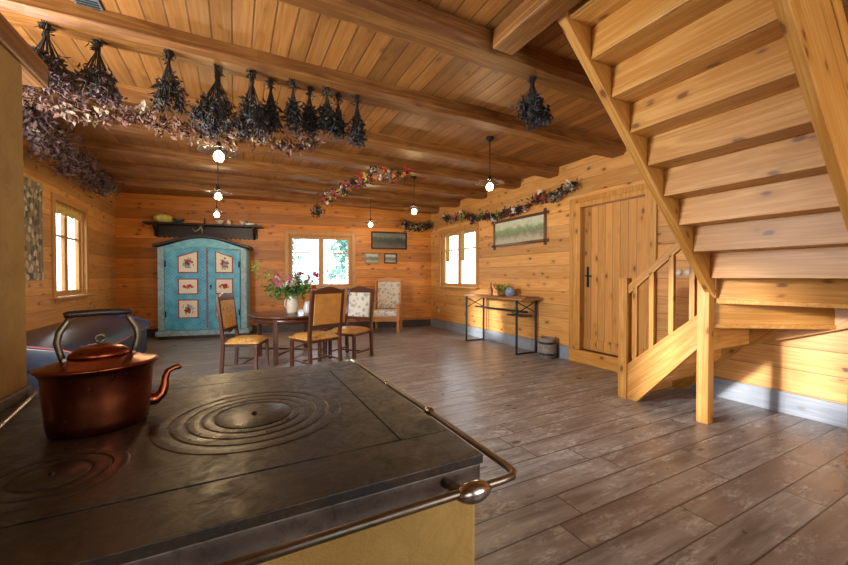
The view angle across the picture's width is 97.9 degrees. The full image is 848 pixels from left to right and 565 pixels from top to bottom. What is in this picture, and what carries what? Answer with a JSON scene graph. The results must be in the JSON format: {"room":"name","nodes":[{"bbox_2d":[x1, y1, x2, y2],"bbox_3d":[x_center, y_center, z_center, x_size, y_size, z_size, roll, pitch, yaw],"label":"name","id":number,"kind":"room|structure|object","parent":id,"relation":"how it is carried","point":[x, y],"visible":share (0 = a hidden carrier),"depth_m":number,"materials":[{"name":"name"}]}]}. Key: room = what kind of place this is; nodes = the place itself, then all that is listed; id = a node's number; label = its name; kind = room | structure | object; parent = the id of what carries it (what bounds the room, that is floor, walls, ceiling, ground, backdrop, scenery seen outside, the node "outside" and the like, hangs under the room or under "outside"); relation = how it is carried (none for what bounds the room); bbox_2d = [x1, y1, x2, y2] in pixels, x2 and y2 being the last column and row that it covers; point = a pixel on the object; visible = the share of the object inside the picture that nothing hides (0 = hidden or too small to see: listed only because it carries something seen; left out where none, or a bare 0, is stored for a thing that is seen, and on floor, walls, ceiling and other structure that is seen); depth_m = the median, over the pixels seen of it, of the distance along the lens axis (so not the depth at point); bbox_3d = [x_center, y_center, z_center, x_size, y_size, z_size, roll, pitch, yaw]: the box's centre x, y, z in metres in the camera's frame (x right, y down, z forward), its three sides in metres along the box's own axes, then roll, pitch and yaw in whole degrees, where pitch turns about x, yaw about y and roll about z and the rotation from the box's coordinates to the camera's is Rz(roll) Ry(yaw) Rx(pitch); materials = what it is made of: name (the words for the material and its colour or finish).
{"room":"traditional dwelling","nodes":[
{"label":"traditional dwelling","id":0,"kind":"room"},
{"bbox_2d":[0,44,26,397],"bbox_3d":[-1.552,0.208,0.490,0.884,2.070,1.685,0,1,-27],"label":"wall","id":1,"kind":"structure","parent":0,"point":[13,361],"depth_m":1.34,"materials":[{"name":"paint"}]},
{"bbox_2d":[0,13,47,87],"bbox_3d":[-1.600,-0.880,0.514,0.935,0.105,2.000,0,1,-27],"label":"mantel beam","id":2,"kind":"structure","parent":1,"relation":"on","point":[34,69],"depth_m":1.44,"materials":[{"name":"brown wood"}]},
{"bbox_2d":[23,138,115,331],"bbox_3d":[-3.559,-0.262,2.131,0.120,2.960,12.450,0,1,-27],"label":"wall","id":3,"kind":"structure","parent":0,"point":[41,311],"depth_m":5.49,"materials":[{"name":"brown wood"}]},
{"bbox_2d":[24,176,43,280],"bbox_3d":[-4.494,-0.611,4.113,0.027,1.180,1.020,0,1,-27],"label":"panel","id":4,"kind":"object","parent":3,"relation":"attached to","point":[33,210],"visible":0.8,"depth_m":4.38,"materials":[{"name":"grey stone"}]},
{"bbox_2d":[50,192,94,302],"bbox_3d":[-5.192,-0.468,5.409,0.205,1.455,1.370,0,1,-27],"label":"window","id":5,"kind":"structure","parent":3,"relation":"in","point":[79,292],"depth_m":5.40,"materials":[{"name":"brown wood"}]},
{"bbox_2d":[56,204,81,221],"bbox_3d":[-5.210,-1.020,5.392,0.028,0.160,1.100,0,1,-27],"label":"curtain valance","id":6,"kind":"object","parent":5,"relation":"attached to","point":[64,211],"visible":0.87,"depth_m":5.39,"materials":[{"name":"beige fabric"}]},
{"bbox_2d":[115,192,430,328],"bbox_3d":[-3.043,-0.357,8.533,6.729,2.960,0.120,0,1,-17],"label":"wall","id":7,"kind":"structure","parent":0,"point":[136,257],"depth_m":8.32,"materials":[{"name":"brown wood"}]},
{"bbox_2d":[142,221,262,239],"bbox_3d":[-4.608,-1.081,7.813,2.200,0.299,0.300,0,1,-17],"label":"display shelf","id":8,"kind":"object","parent":7,"relation":"attached to","point":[161,229],"visible":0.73,"depth_m":7.85,"materials":[{"name":"brown wood"}]},
{"bbox_2d":[153,213,173,221],"bbox_3d":[-5.340,-1.333,7.570,0.208,0.209,0.364,1,1,40],"label":"squash","id":9,"kind":"object","parent":8,"relation":"on","point":[164,217],"visible":0.84,"depth_m":7.49,"materials":[{"name":"yellow plant"}]},
{"bbox_2d":[173,218,184,222],"bbox_3d":[-5.082,-1.273,7.651,0.220,0.087,0.220,0,1,-27],"label":"bowl","id":10,"kind":"object","parent":8,"relation":"on","point":[174,219],"visible":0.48,"depth_m":7.58,"materials":[{"name":"ceramic"}]},
{"bbox_2d":[194,224,203,233],"bbox_3d":[-4.667,-1.103,7.616,0.194,0.201,0.100,0,1,-17],"label":"hooks","id":11,"kind":"object","parent":8,"relation":"hanging from","point":[201,226],"visible":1,"depth_m":7.61,"materials":[{"name":"brown metal"}]},
{"bbox_2d":[214,220,223,223],"bbox_3d":[-4.366,-1.276,7.875,0.198,0.087,0.198,0,1,-27],"label":"bowl","id":12,"kind":"object","parent":8,"relation":"on","point":[216,221],"visible":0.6,"depth_m":7.82,"materials":[{"name":"beige ceramic"}]},
{"bbox_2d":[147,319,429,336],"bbox_3d":[-3.035,1.039,8.477,6.699,0.170,0.034,0,1,-17],"label":"baseboard","id":13,"kind":"structure","parent":7,"relation":"attached to","point":[419,322],"depth_m":8.81,"materials":[{"name":"grey wood"}]},
{"bbox_2d":[285,231,355,289],"bbox_3d":[-2.418,-0.501,8.676,1.660,1.365,0.205,0,1,-17],"label":"window","id":14,"kind":"structure","parent":7,"relation":"in","point":[289,235],"depth_m":8.71,"materials":[{"name":"brown wood"}]},
{"bbox_2d":[365,253,378,263],"bbox_3d":[-1.269,-0.594,9.004,0.360,0.260,0.027,0,1,-17],"label":"framed print","id":15,"kind":"object","parent":7,"relation":"attached to","point":[372,258],"visible":1,"depth_m":9.00,"materials":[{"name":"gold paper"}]},
{"bbox_2d":[371,231,406,249],"bbox_3d":[-0.858,-1.036,9.126,0.900,0.430,0.027,0,1,-17],"label":"framed painting","id":16,"kind":"object","parent":7,"relation":"attached to","point":[379,240],"visible":1,"depth_m":9.12,"materials":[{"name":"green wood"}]},
{"bbox_2d":[384,253,396,263],"bbox_3d":[-0.830,-0.596,9.141,0.320,0.250,0.027,0,1,-17],"label":"framed print","id":17,"kind":"object","parent":7,"relation":"attached to","point":[391,258],"visible":1,"depth_m":9.14,"materials":[{"name":"beige paper"}]},
{"bbox_2d":[399,218,434,231],"bbox_3d":[-0.171,-1.421,9.214,1.008,0.372,0.374,0,1,-19],"label":"flower garland","id":18,"kind":"object","parent":7,"relation":"attached to","point":[404,224],"visible":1,"depth_m":9.19,"materials":[{"name":"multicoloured plant"}]},
{"bbox_2d":[12,0,623,207],"bbox_3d":[-0.646,-1.839,3.604,6.830,0.150,12.450,0,1,-27],"label":"ceiling","id":19,"kind":"structure","parent":0,"point":[275,27],"depth_m":3.15,"materials":[{"name":"brown wood"}]},
{"bbox_2d":[22,85,124,201],"bbox_3d":[-4.325,-1.516,4.570,0.666,0.749,4.071,-1,1,-33],"label":"garland","id":20,"kind":"object","parent":19,"relation":"hanging from","point":[39,128],"visible":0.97,"depth_m":3.83,"materials":[{"name":"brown plant"}]},
{"bbox_2d":[73,0,103,10],"bbox_3d":[-2.092,-1.736,2.295,0.140,0.017,0.120,0,1,-27],"label":"ceiling vent","id":21,"kind":"object","parent":19,"relation":"in","point":[95,4],"visible":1,"depth_m":2.29,"materials":[{"name":"grey metal"}]},
{"bbox_2d":[214,184,219,216],"bbox_3d":[-3.691,-1.485,6.570,0.348,0.645,0.348,0,1,-27],"label":"pendant lamp","id":22,"kind":"object","parent":19,"relation":"hanging from","point":[216,214],"visible":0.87,"depth_m":6.55,"materials":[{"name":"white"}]},
{"bbox_2d":[214,151,221,199],"bbox_3d":[-2.829,-1.463,5.068,0.348,0.645,0.348,0,1,-27],"label":"pendant lamp","id":23,"kind":"object","parent":19,"relation":"hanging from","point":[218,196],"visible":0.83,"depth_m":5.06,"materials":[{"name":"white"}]},
{"bbox_2d":[213,89,223,161],"bbox_3d":[-1.889,-1.438,3.393,0.348,0.645,0.348,0,1,-27],"label":"pendant lamp","id":24,"kind":"object","parent":19,"relation":"hanging from","point":[218,156],"visible":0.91,"depth_m":3.38,"materials":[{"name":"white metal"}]},
{"bbox_2d":[216,141,221,150],"bbox_3d":[-1.889,-1.253,3.396,0.048,0.085,0.048,0,1,-27],"label":"socket","id":25,"kind":"object","parent":24,"relation":"attached to","point":[218,145],"depth_m":3.38,"materials":[{"name":"black metal"}]},
{"bbox_2d":[30,136,486,198],"bbox_3d":[-1.733,-1.731,5.940,6.630,0.134,0.253,0,1,-27],"label":"ceiling beam","id":26,"kind":"structure","parent":19,"relation":"attached to","point":[93,146],"depth_m":5.43,"materials":[{"name":"brown wood"}]},
{"bbox_2d":[319,164,413,206],"bbox_3d":[-1.178,-1.503,5.815,2.296,0.375,0.701,1,1,43],"label":"flower garland","id":27,"kind":"object","parent":26,"relation":"hanging from","point":[384,172],"visible":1,"depth_m":5.27,"materials":[{"name":"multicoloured plant"}]},
{"bbox_2d":[98,174,438,213],"bbox_3d":[-2.624,-1.757,7.674,6.630,0.135,0.254,0,1,-27],"label":"ceiling beam","id":28,"kind":"structure","parent":19,"relation":"attached to","point":[128,181],"depth_m":7.23,"materials":[{"name":"brown wood"}]},
{"bbox_2d":[80,158,459,207],"bbox_3d":[-2.191,-1.744,6.830,6.630,0.134,0.253,0,1,-27],"label":"ceiling beam","id":29,"kind":"structure","parent":19,"relation":"attached to","point":[109,166],"depth_m":6.33,"materials":[{"name":"brown wood"}]},
{"bbox_2d":[310,193,325,218],"bbox_3d":[-1.983,-1.436,6.908,0.296,0.493,0.370,-1,1,-44],"label":"posy","id":30,"kind":"object","parent":29,"relation":"hanging from","point":[316,211],"visible":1,"depth_m":6.91,"materials":[{"name":"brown plant"}]},
{"bbox_2d":[41,106,520,189],"bbox_3d":[-1.290,-1.718,5.077,6.630,0.134,0.253,0,1,-27],"label":"ceiling beam","id":31,"kind":"structure","parent":19,"relation":"attached to","point":[321,155],"depth_m":4.98,"materials":[{"name":"brown wood"}]},
{"bbox_2d":[22,76,558,178],"bbox_3d":[-0.901,-1.708,4.321,6.630,0.134,0.253,0,1,-27],"label":"ceiling beam","id":32,"kind":"structure","parent":19,"relation":"attached to","point":[377,141],"depth_m":4.60,"materials":[{"name":"brown wood"}]},
{"bbox_2d":[22,84,325,157],"bbox_3d":[-2.159,-1.428,3.407,2.454,0.377,0.352,0,1,-27],"label":"garland","id":33,"kind":"object","parent":32,"relation":"hanging from","point":[90,117],"visible":0.88,"depth_m":3.24},
{"bbox_2d":[0,0,625,157],"bbox_3d":[-0.399,-1.692,3.343,6.630,0.134,0.254,0,1,-27],"label":"ceiling beam","id":34,"kind":"structure","parent":19,"relation":"attached to","point":[71,20],"depth_m":2.82,"materials":[{"name":"brown wood"}]},
{"bbox_2d":[23,19,76,101],"bbox_3d":[-2.374,-1.400,2.291,0.333,0.495,0.275,0,1,-27],"label":"bunch","id":35,"kind":"object","parent":34,"relation":"hanging from","point":[58,74],"visible":0.56,"depth_m":2.30,"materials":[{"name":"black plant"}]},
{"bbox_2d":[65,38,127,113],"bbox_3d":[-2.166,-1.401,2.451,0.286,0.484,0.317,1,1,34],"label":"bunch","id":36,"kind":"object","parent":34,"relation":"hanging from","point":[98,79],"visible":0.99,"depth_m":2.43,"materials":[{"name":"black plant"}]},
{"bbox_2d":[147,49,190,118],"bbox_3d":[-1.790,-1.405,2.587,0.268,0.512,0.227,0,1,-27],"label":"bunch","id":37,"kind":"object","parent":34,"relation":"hanging from","point":[163,93],"visible":1,"depth_m":2.58,"materials":[{"name":"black plant"}]},
{"bbox_2d":[188,64,245,139],"bbox_3d":[-1.549,-1.364,2.772,0.381,0.587,0.304,0,1,-27],"label":"bunch","id":38,"kind":"object","parent":34,"relation":"hanging from","point":[211,107],"visible":0.98,"depth_m":2.75,"materials":[{"name":"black plant"}]},
{"bbox_2d":[232,69,269,141],"bbox_3d":[-1.316,-1.379,2.817,0.268,0.551,0.258,0,1,-27],"label":"bunch","id":39,"kind":"object","parent":34,"relation":"hanging from","point":[253,112],"visible":1,"depth_m":2.81,"materials":[{"name":"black plant"}]},
{"bbox_2d":[261,78,284,140],"bbox_3d":[-1.227,-1.397,2.956,0.234,0.519,0.204,0,1,-27],"label":"bunch","id":40,"kind":"object","parent":34,"relation":"hanging from","point":[273,116],"visible":0.84,"depth_m":2.94,"materials":[{"name":"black plant"}]},
{"bbox_2d":[283,78,302,136],"bbox_3d":[-1.056,-1.420,2.959,0.173,0.488,0.170,0,1,-7],"label":"bunch","id":41,"kind":"object","parent":34,"relation":"hanging from","point":[292,112],"visible":0.99,"depth_m":2.95,"materials":[{"name":"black plant"}]},
{"bbox_2d":[299,86,319,137],"bbox_3d":[-0.951,-1.437,3.072,0.221,0.464,0.185,0,1,-27],"label":"bunch","id":42,"kind":"object","parent":34,"relation":"hanging from","point":[309,120],"visible":0.93,"depth_m":3.06,"materials":[{"name":"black plant"}]},
{"bbox_2d":[314,83,338,136],"bbox_3d":[-0.820,-1.441,3.096,0.215,0.437,0.193,0,1,-27],"label":"bunch","id":43,"kind":"object","parent":34,"relation":"hanging from","point":[327,120],"visible":1,"depth_m":3.07,"materials":[{"name":"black plant"}]},
{"bbox_2d":[328,92,348,139],"bbox_3d":[-0.742,-1.449,3.189,0.203,0.421,0.174,0,1,4],"label":"bunch","id":44,"kind":"object","parent":34,"relation":"hanging from","point":[342,125],"visible":0.77,"depth_m":3.19,"materials":[{"name":"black plant"}]},
{"bbox_2d":[346,95,367,148],"bbox_3d":[-0.576,-1.409,3.208,0.189,0.503,0.186,0,1,-27],"label":"bunch","id":45,"kind":"object","parent":34,"relation":"hanging from","point":[358,134],"visible":1,"depth_m":3.19,"materials":[{"name":"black plant"}]},
{"bbox_2d":[369,199,372,226],"bbox_3d":[-1.133,-1.504,7.829,0.348,0.645,0.348,0,1,-27],"label":"pendant lamp","id":46,"kind":"object","parent":19,"relation":"hanging from","point":[370,219],"visible":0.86,"depth_m":7.82,"materials":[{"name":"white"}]},
{"bbox_2d":[411,176,416,213],"bbox_3d":[-0.168,-1.480,6.256,0.348,0.645,0.348,0,1,-27],"label":"pendant lamp","id":47,"kind":"object","parent":19,"relation":"hanging from","point":[414,211],"visible":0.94,"depth_m":6.23,"materials":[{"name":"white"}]},
{"bbox_2d":[276,0,602,104],"bbox_3d":[0.050,-1.680,2.471,6.630,0.134,0.253,0,1,-27],"label":"ceiling beam","id":48,"kind":"structure","parent":19,"relation":"attached to","point":[411,21],"depth_m":2.47,"materials":[{"name":"brown wood"}]},
{"bbox_2d":[510,76,553,131],"bbox_3d":[0.873,-1.444,2.914,0.344,0.466,0.242,-1,1,-42],"label":"bunch","id":49,"kind":"object","parent":48,"relation":"hanging from","point":[532,108],"visible":1,"depth_m":2.88,"materials":[{"name":"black plant"}]},
{"bbox_2d":[486,136,493,190],"bbox_3d":[0.808,-1.455,4.532,0.348,0.645,0.348,0,1,-27],"label":"pendant lamp","id":50,"kind":"object","parent":19,"relation":"hanging from","point":[489,186],"visible":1,"depth_m":4.51,"materials":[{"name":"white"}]},
{"bbox_2d":[493,0,580,54],"bbox_3d":[1.599,-1.653,0.561,0.180,0.130,4.580,0,1,-27],"label":"beam","id":51,"kind":"structure","parent":19,"relation":"attached to","point":[530,18],"depth_m":2.33,"materials":[{"name":"brown wood"}]},
{"bbox_2d":[143,326,847,564],"bbox_3d":[-0.569,1.245,3.718,7.230,0.100,12.700,0,1,-27],"label":"floor","id":52,"kind":"structure","parent":0,"point":[603,477],"depth_m":2.57,"materials":[{"name":"brown wood"}]},
{"bbox_2d":[26,315,150,392],"bbox_3d":[-4.359,0.854,4.792,0.835,0.651,3.126,0,1,-27],"label":"sofa","id":53,"kind":"object","parent":52,"relation":"on","point":[81,331],"visible":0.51,"depth_m":4.37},
{"bbox_2d":[152,235,252,339],"bbox_3d":[-4.545,0.086,7.698,1.740,2.100,0.510,0,1,-17],"label":"wardrobe","id":54,"kind":"object","parent":52,"relation":"on","point":[192,270],"visible":0.86,"depth_m":7.47,"materials":[{"name":"blue wood"}]},
{"bbox_2d":[215,293,269,373],"bbox_3d":[-2.448,0.656,5.017,0.532,1.040,0.492,0,1,-5],"label":"dining chair","id":55,"kind":"object","parent":52,"relation":"on","point":[225,302],"visible":0.96,"depth_m":4.86,"materials":[{"name":"yellow patterned fabric"},{"name":"walnut"}]},
{"bbox_2d":[220,299,236,328],"bbox_3d":[-2.647,0.418,4.995,0.072,0.365,0.380,0,1,-5],"label":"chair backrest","id":56,"kind":"object","parent":55,"relation":"on","point":[227,306],"depth_m":4.96,"materials":[{"name":"orange leather"}]},
{"bbox_2d":[0,359,516,564],"bbox_3d":[-0.675,0.815,1.175,1.383,0.835,1.373,0,1,-27],"label":"stove","id":57,"kind":"object","parent":52,"relation":"on","point":[329,463],"visible":1,"depth_m":0.86,"materials":[{"name":"paint"}]},
{"bbox_2d":[29,308,181,439],"bbox_3d":[-0.956,0.255,1.143,0.235,0.352,0.366,1,1,38],"label":"copper kettle","id":58,"kind":"object","parent":57,"relation":"on","point":[100,387],"visible":1,"depth_m":1.05,"materials":[{"name":"aged copper"},{"name":"dark grey steel"}]},
{"bbox_2d":[246,309,326,364],"bbox_3d":[-2.077,0.819,5.804,1.290,0.690,1.290,0,1,-27],"label":"dining table","id":59,"kind":"object","parent":52,"relation":"on","point":[275,318],"visible":0.63,"depth_m":5.37,"materials":[{"name":"brown wood"}]},
{"bbox_2d":[284,293,298,313],"bbox_3d":[-2.040,0.320,5.725,0.179,0.310,0.179,0,1,18],"label":"flower vase","id":60,"kind":"object","parent":59,"relation":"on","point":[292,306],"visible":0.76,"depth_m":5.66,"materials":[{"name":"beige ceramic"}]},
{"bbox_2d":[248,260,319,304],"bbox_3d":[-2.131,-0.006,5.726,0.982,0.699,0.690,0,1,-5],"label":"bouquet","id":61,"kind":"object","parent":60,"relation":"in","point":[293,286],"visible":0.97,"depth_m":5.63,"materials":[{"name":"green plant"}]},
{"bbox_2d":[303,301,309,313],"bbox_3d":[-1.799,0.385,5.716,0.136,0.180,0.136,0,1,-27],"label":"pitcher","id":62,"kind":"object","parent":59,"relation":"on","point":[306,305],"visible":0.71,"depth_m":5.66,"materials":[{"name":"white ceramic"}]},
{"bbox_2d":[289,286,344,365],"bbox_3d":[-1.493,0.612,5.133,0.575,1.123,0.531,1,1,39],"label":"dining chair","id":63,"kind":"object","parent":52,"relation":"on","point":[326,304],"visible":0.92,"depth_m":4.99,"materials":[{"name":"brown wood"}]},
{"bbox_2d":[328,286,374,358],"bbox_3d":[-1.141,0.613,5.810,0.522,1.102,0.564,0,1,25],"label":"dining chair","id":64,"kind":"object","parent":52,"relation":"on","point":[359,299],"visible":0.9,"depth_m":5.92,"materials":[{"name":"brown wood"}]},
{"bbox_2d":[348,292,370,316],"bbox_3d":[-1.053,0.358,5.998,0.403,0.387,0.076,0,1,25],"label":"cushion","id":65,"kind":"object","parent":64,"relation":"on","point":[359,303],"depth_m":5.98,"materials":[{"name":"fabric"}]},
{"bbox_2d":[373,277,402,333],"bbox_3d":[-0.856,0.498,8.557,0.670,1.250,0.858,0,1,3],"label":"armchair","id":66,"kind":"object","parent":52,"relation":"on","point":[388,290],"visible":0.84,"depth_m":8.79,"materials":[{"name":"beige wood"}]},
{"bbox_2d":[373,309,396,316],"bbox_3d":[-0.861,0.695,8.458,0.560,0.140,0.620,0,1,3],"label":"seat cushion","id":67,"kind":"object","parent":66,"relation":"on","point":[377,312],"depth_m":8.16,"materials":[{"name":"fabric"}]},
{"bbox_2d":[377,282,399,308],"bbox_3d":[-0.841,0.299,8.861,0.560,0.640,0.195,0,1,3],"label":"cushion","id":68,"kind":"object","parent":66,"relation":"on","point":[388,293],"depth_m":8.81,"materials":[{"name":"fabric"}]},
{"bbox_2d":[464,294,542,354],"bbox_3d":[1.358,0.699,6.623,0.450,0.905,1.640,0,1,-27],"label":"trestle table","id":69,"kind":"object","parent":52,"relation":"on","point":[516,314],"visible":0.98,"depth_m":6.11,"materials":[{"name":"brown wood"}]},
{"bbox_2d":[489,283,492,295],"bbox_3d":[1.256,0.122,6.922,0.076,0.240,0.076,0,1,-27],"label":"bottle","id":70,"kind":"object","parent":69,"relation":"on","point":[490,288],"visible":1,"depth_m":6.89,"materials":[{"name":"orange glass"}]},
{"bbox_2d":[493,282,509,295],"bbox_3d":[1.420,0.116,6.648,0.307,0.262,0.367,0,1,-27],"label":"flower basket","id":71,"kind":"object","parent":69,"relation":"on","point":[501,289],"visible":0.91,"depth_m":6.59,"materials":[{"name":"brown wicker"}]},
{"bbox_2d":[497,291,505,295],"bbox_3d":[1.416,0.196,6.656,0.200,0.100,0.200,0,1,-27],"label":"basket","id":72,"kind":"object","parent":71,"relation":"on","point":[500,293],"depth_m":6.58,"materials":[{"name":"brown wicker"}]},
{"bbox_2d":[505,287,515,296],"bbox_3d":[1.494,0.168,6.393,0.180,0.165,0.180,0,1,-27],"label":"pot","id":73,"kind":"object","parent":69,"relation":"on","point":[510,291],"visible":0.88,"depth_m":6.33,"materials":[{"name":"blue ceramic"}]},
{"bbox_2d":[507,295,538,298],"bbox_3d":[1.632,0.239,6.105,0.300,0.030,0.440,0,1,-27],"label":"tray","id":74,"kind":"object","parent":69,"relation":"on","point":[520,296],"visible":1,"depth_m":6.02,"materials":[{"name":"brown wood"}]},
{"bbox_2d":[538,336,556,358],"bbox_3d":[1.922,1.010,5.748,0.274,0.310,0.274,0,1,-27],"label":"barrel","id":75,"kind":"object","parent":52,"relation":"on","point":[547,344],"visible":1,"depth_m":5.64,"materials":[{"name":"brown wood"}]},
{"bbox_2d":[557,0,847,466],"bbox_3d":[2.050,-0.584,2.864,2.672,3.583,1.765,0,1,-27],"label":"staircase","id":76,"kind":"structure","parent":52,"relation":"on","point":[732,115],"depth_m":2.35,"materials":[{"name":"brown wood"}]},
{"bbox_2d":[431,0,847,404],"bbox_3d":[2.639,-1.422,4.821,0.120,5.200,11.600,0,1,-27],"label":"wall","id":77,"kind":"structure","parent":0,"point":[816,365],"depth_m":5.72,"materials":[{"name":"brown wood"}]},
{"bbox_2d":[436,222,478,290],"bbox_3d":[0.768,-0.547,8.370,0.205,1.425,1.690,0,1,-27],"label":"window","id":78,"kind":"structure","parent":77,"relation":"in","point":[457,230],"depth_m":8.38,"materials":[{"name":"brown wood"}]},
{"bbox_2d":[446,234,449,261],"bbox_3d":[0.568,-0.826,8.809,0.028,0.650,0.150,0,1,-27],"label":"curtain","id":79,"kind":"object","parent":78,"relation":"hanging from","point":[447,235],"visible":1,"depth_m":8.80,"materials":[{"name":"yellow fabric"}]},
{"bbox_2d":[461,231,464,260],"bbox_3d":[0.861,-0.817,8.240,0.028,0.650,0.150,0,1,-27],"label":"curtain","id":80,"kind":"object","parent":78,"relation":"hanging from","point":[462,232],"visible":1,"depth_m":8.22,"materials":[{"name":"fabric"}]},
{"bbox_2d":[431,318,568,359],"bbox_3d":[1.196,1.041,7.506,0.025,0.195,4.370,0,1,-27],"label":"baseboard","id":81,"kind":"structure","parent":77,"relation":"attached to","point":[525,343],"depth_m":7.09,"materials":[{"name":"grey wood"}]},
{"bbox_2d":[440,177,580,224],"bbox_3d":[1.271,-1.393,7.010,0.353,0.531,3.964,0,1,-27],"label":"flower garland","id":82,"kind":"object","parent":77,"relation":"attached to","point":[561,191],"visible":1,"depth_m":6.33,"materials":[{"name":"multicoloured plant"}]},
{"bbox_2d":[491,208,548,249],"bbox_3d":[1.649,-0.917,6.558,0.058,0.600,1.460,0,1,-27],"label":"framed painting","id":83,"kind":"object","parent":77,"relation":"attached to","point":[530,228],"visible":0.98,"depth_m":6.47,"materials":[{"name":"green paper"}]},
{"bbox_2d":[569,183,657,372],"bbox_3d":[2.521,-0.024,4.995,0.170,2.400,1.280,0,1,-27],"label":"door","id":84,"kind":"structure","parent":77,"relation":"in","point":[613,234],"depth_m":5.07,"materials":[{"name":"brown wood"}]},
{"bbox_2d":[676,269,688,275],"bbox_3d":[2.915,-0.112,4.150,0.020,0.071,0.171,0,1,-27],"label":"light switch","id":85,"kind":"object","parent":77,"relation":"attached to","point":[678,272],"visible":0.66,"depth_m":4.16,"materials":[{"name":"white plastic"}]},
{"bbox_2d":[688,377,846,428],"bbox_3d":[3.964,1.121,2.122,0.025,0.195,5.120,0,1,-27],"label":"baseboard","id":86,"kind":"structure","parent":77,"relation":"attached to","point":[819,410],"depth_m":3.39,"materials":[{"name":"grey wood"}]},
{"label":"outside","id":87,"kind":"structure","parent":0,"visible":0},
{"bbox_3d":[-4.633,1.335,14.505,85.000,0.100,90.000,0,1,-27],"label":"ground","id":88,"kind":"structure","parent":87,"visible":0},
{"bbox_2d":[293,239,310,278],"bbox_3d":[-7.332,-1.443,16.339,3.890,5.409,5.061,0,1,-27],"label":"tree","id":89,"kind":"object","parent":88,"relation":"on","point":[294,240],"visible":0.02,"depth_m":16.32,"materials":[{"name":"green plant"}]},
{"bbox_2d":[300,277,347,283],"bbox_3d":[-3.729,0.542,14.047,8.600,1.500,0.100,0,1,-27],"label":"fence","id":90,"kind":"object","parent":88,"relation":"on","point":[316,281],"visible":0.06,"depth_m":14.06,"materials":[{"name":"white plastic"}]},
{"bbox_2d":[318,240,347,283],"bbox_3d":[-3.183,-1.145,17.282,3.713,4.785,5.145,0,1,17],"label":"tree","id":91,"kind":"object","parent":88,"relation":"on","point":[343,243],"visible":0.16,"depth_m":17.11,"materials":[{"name":"green plant"}]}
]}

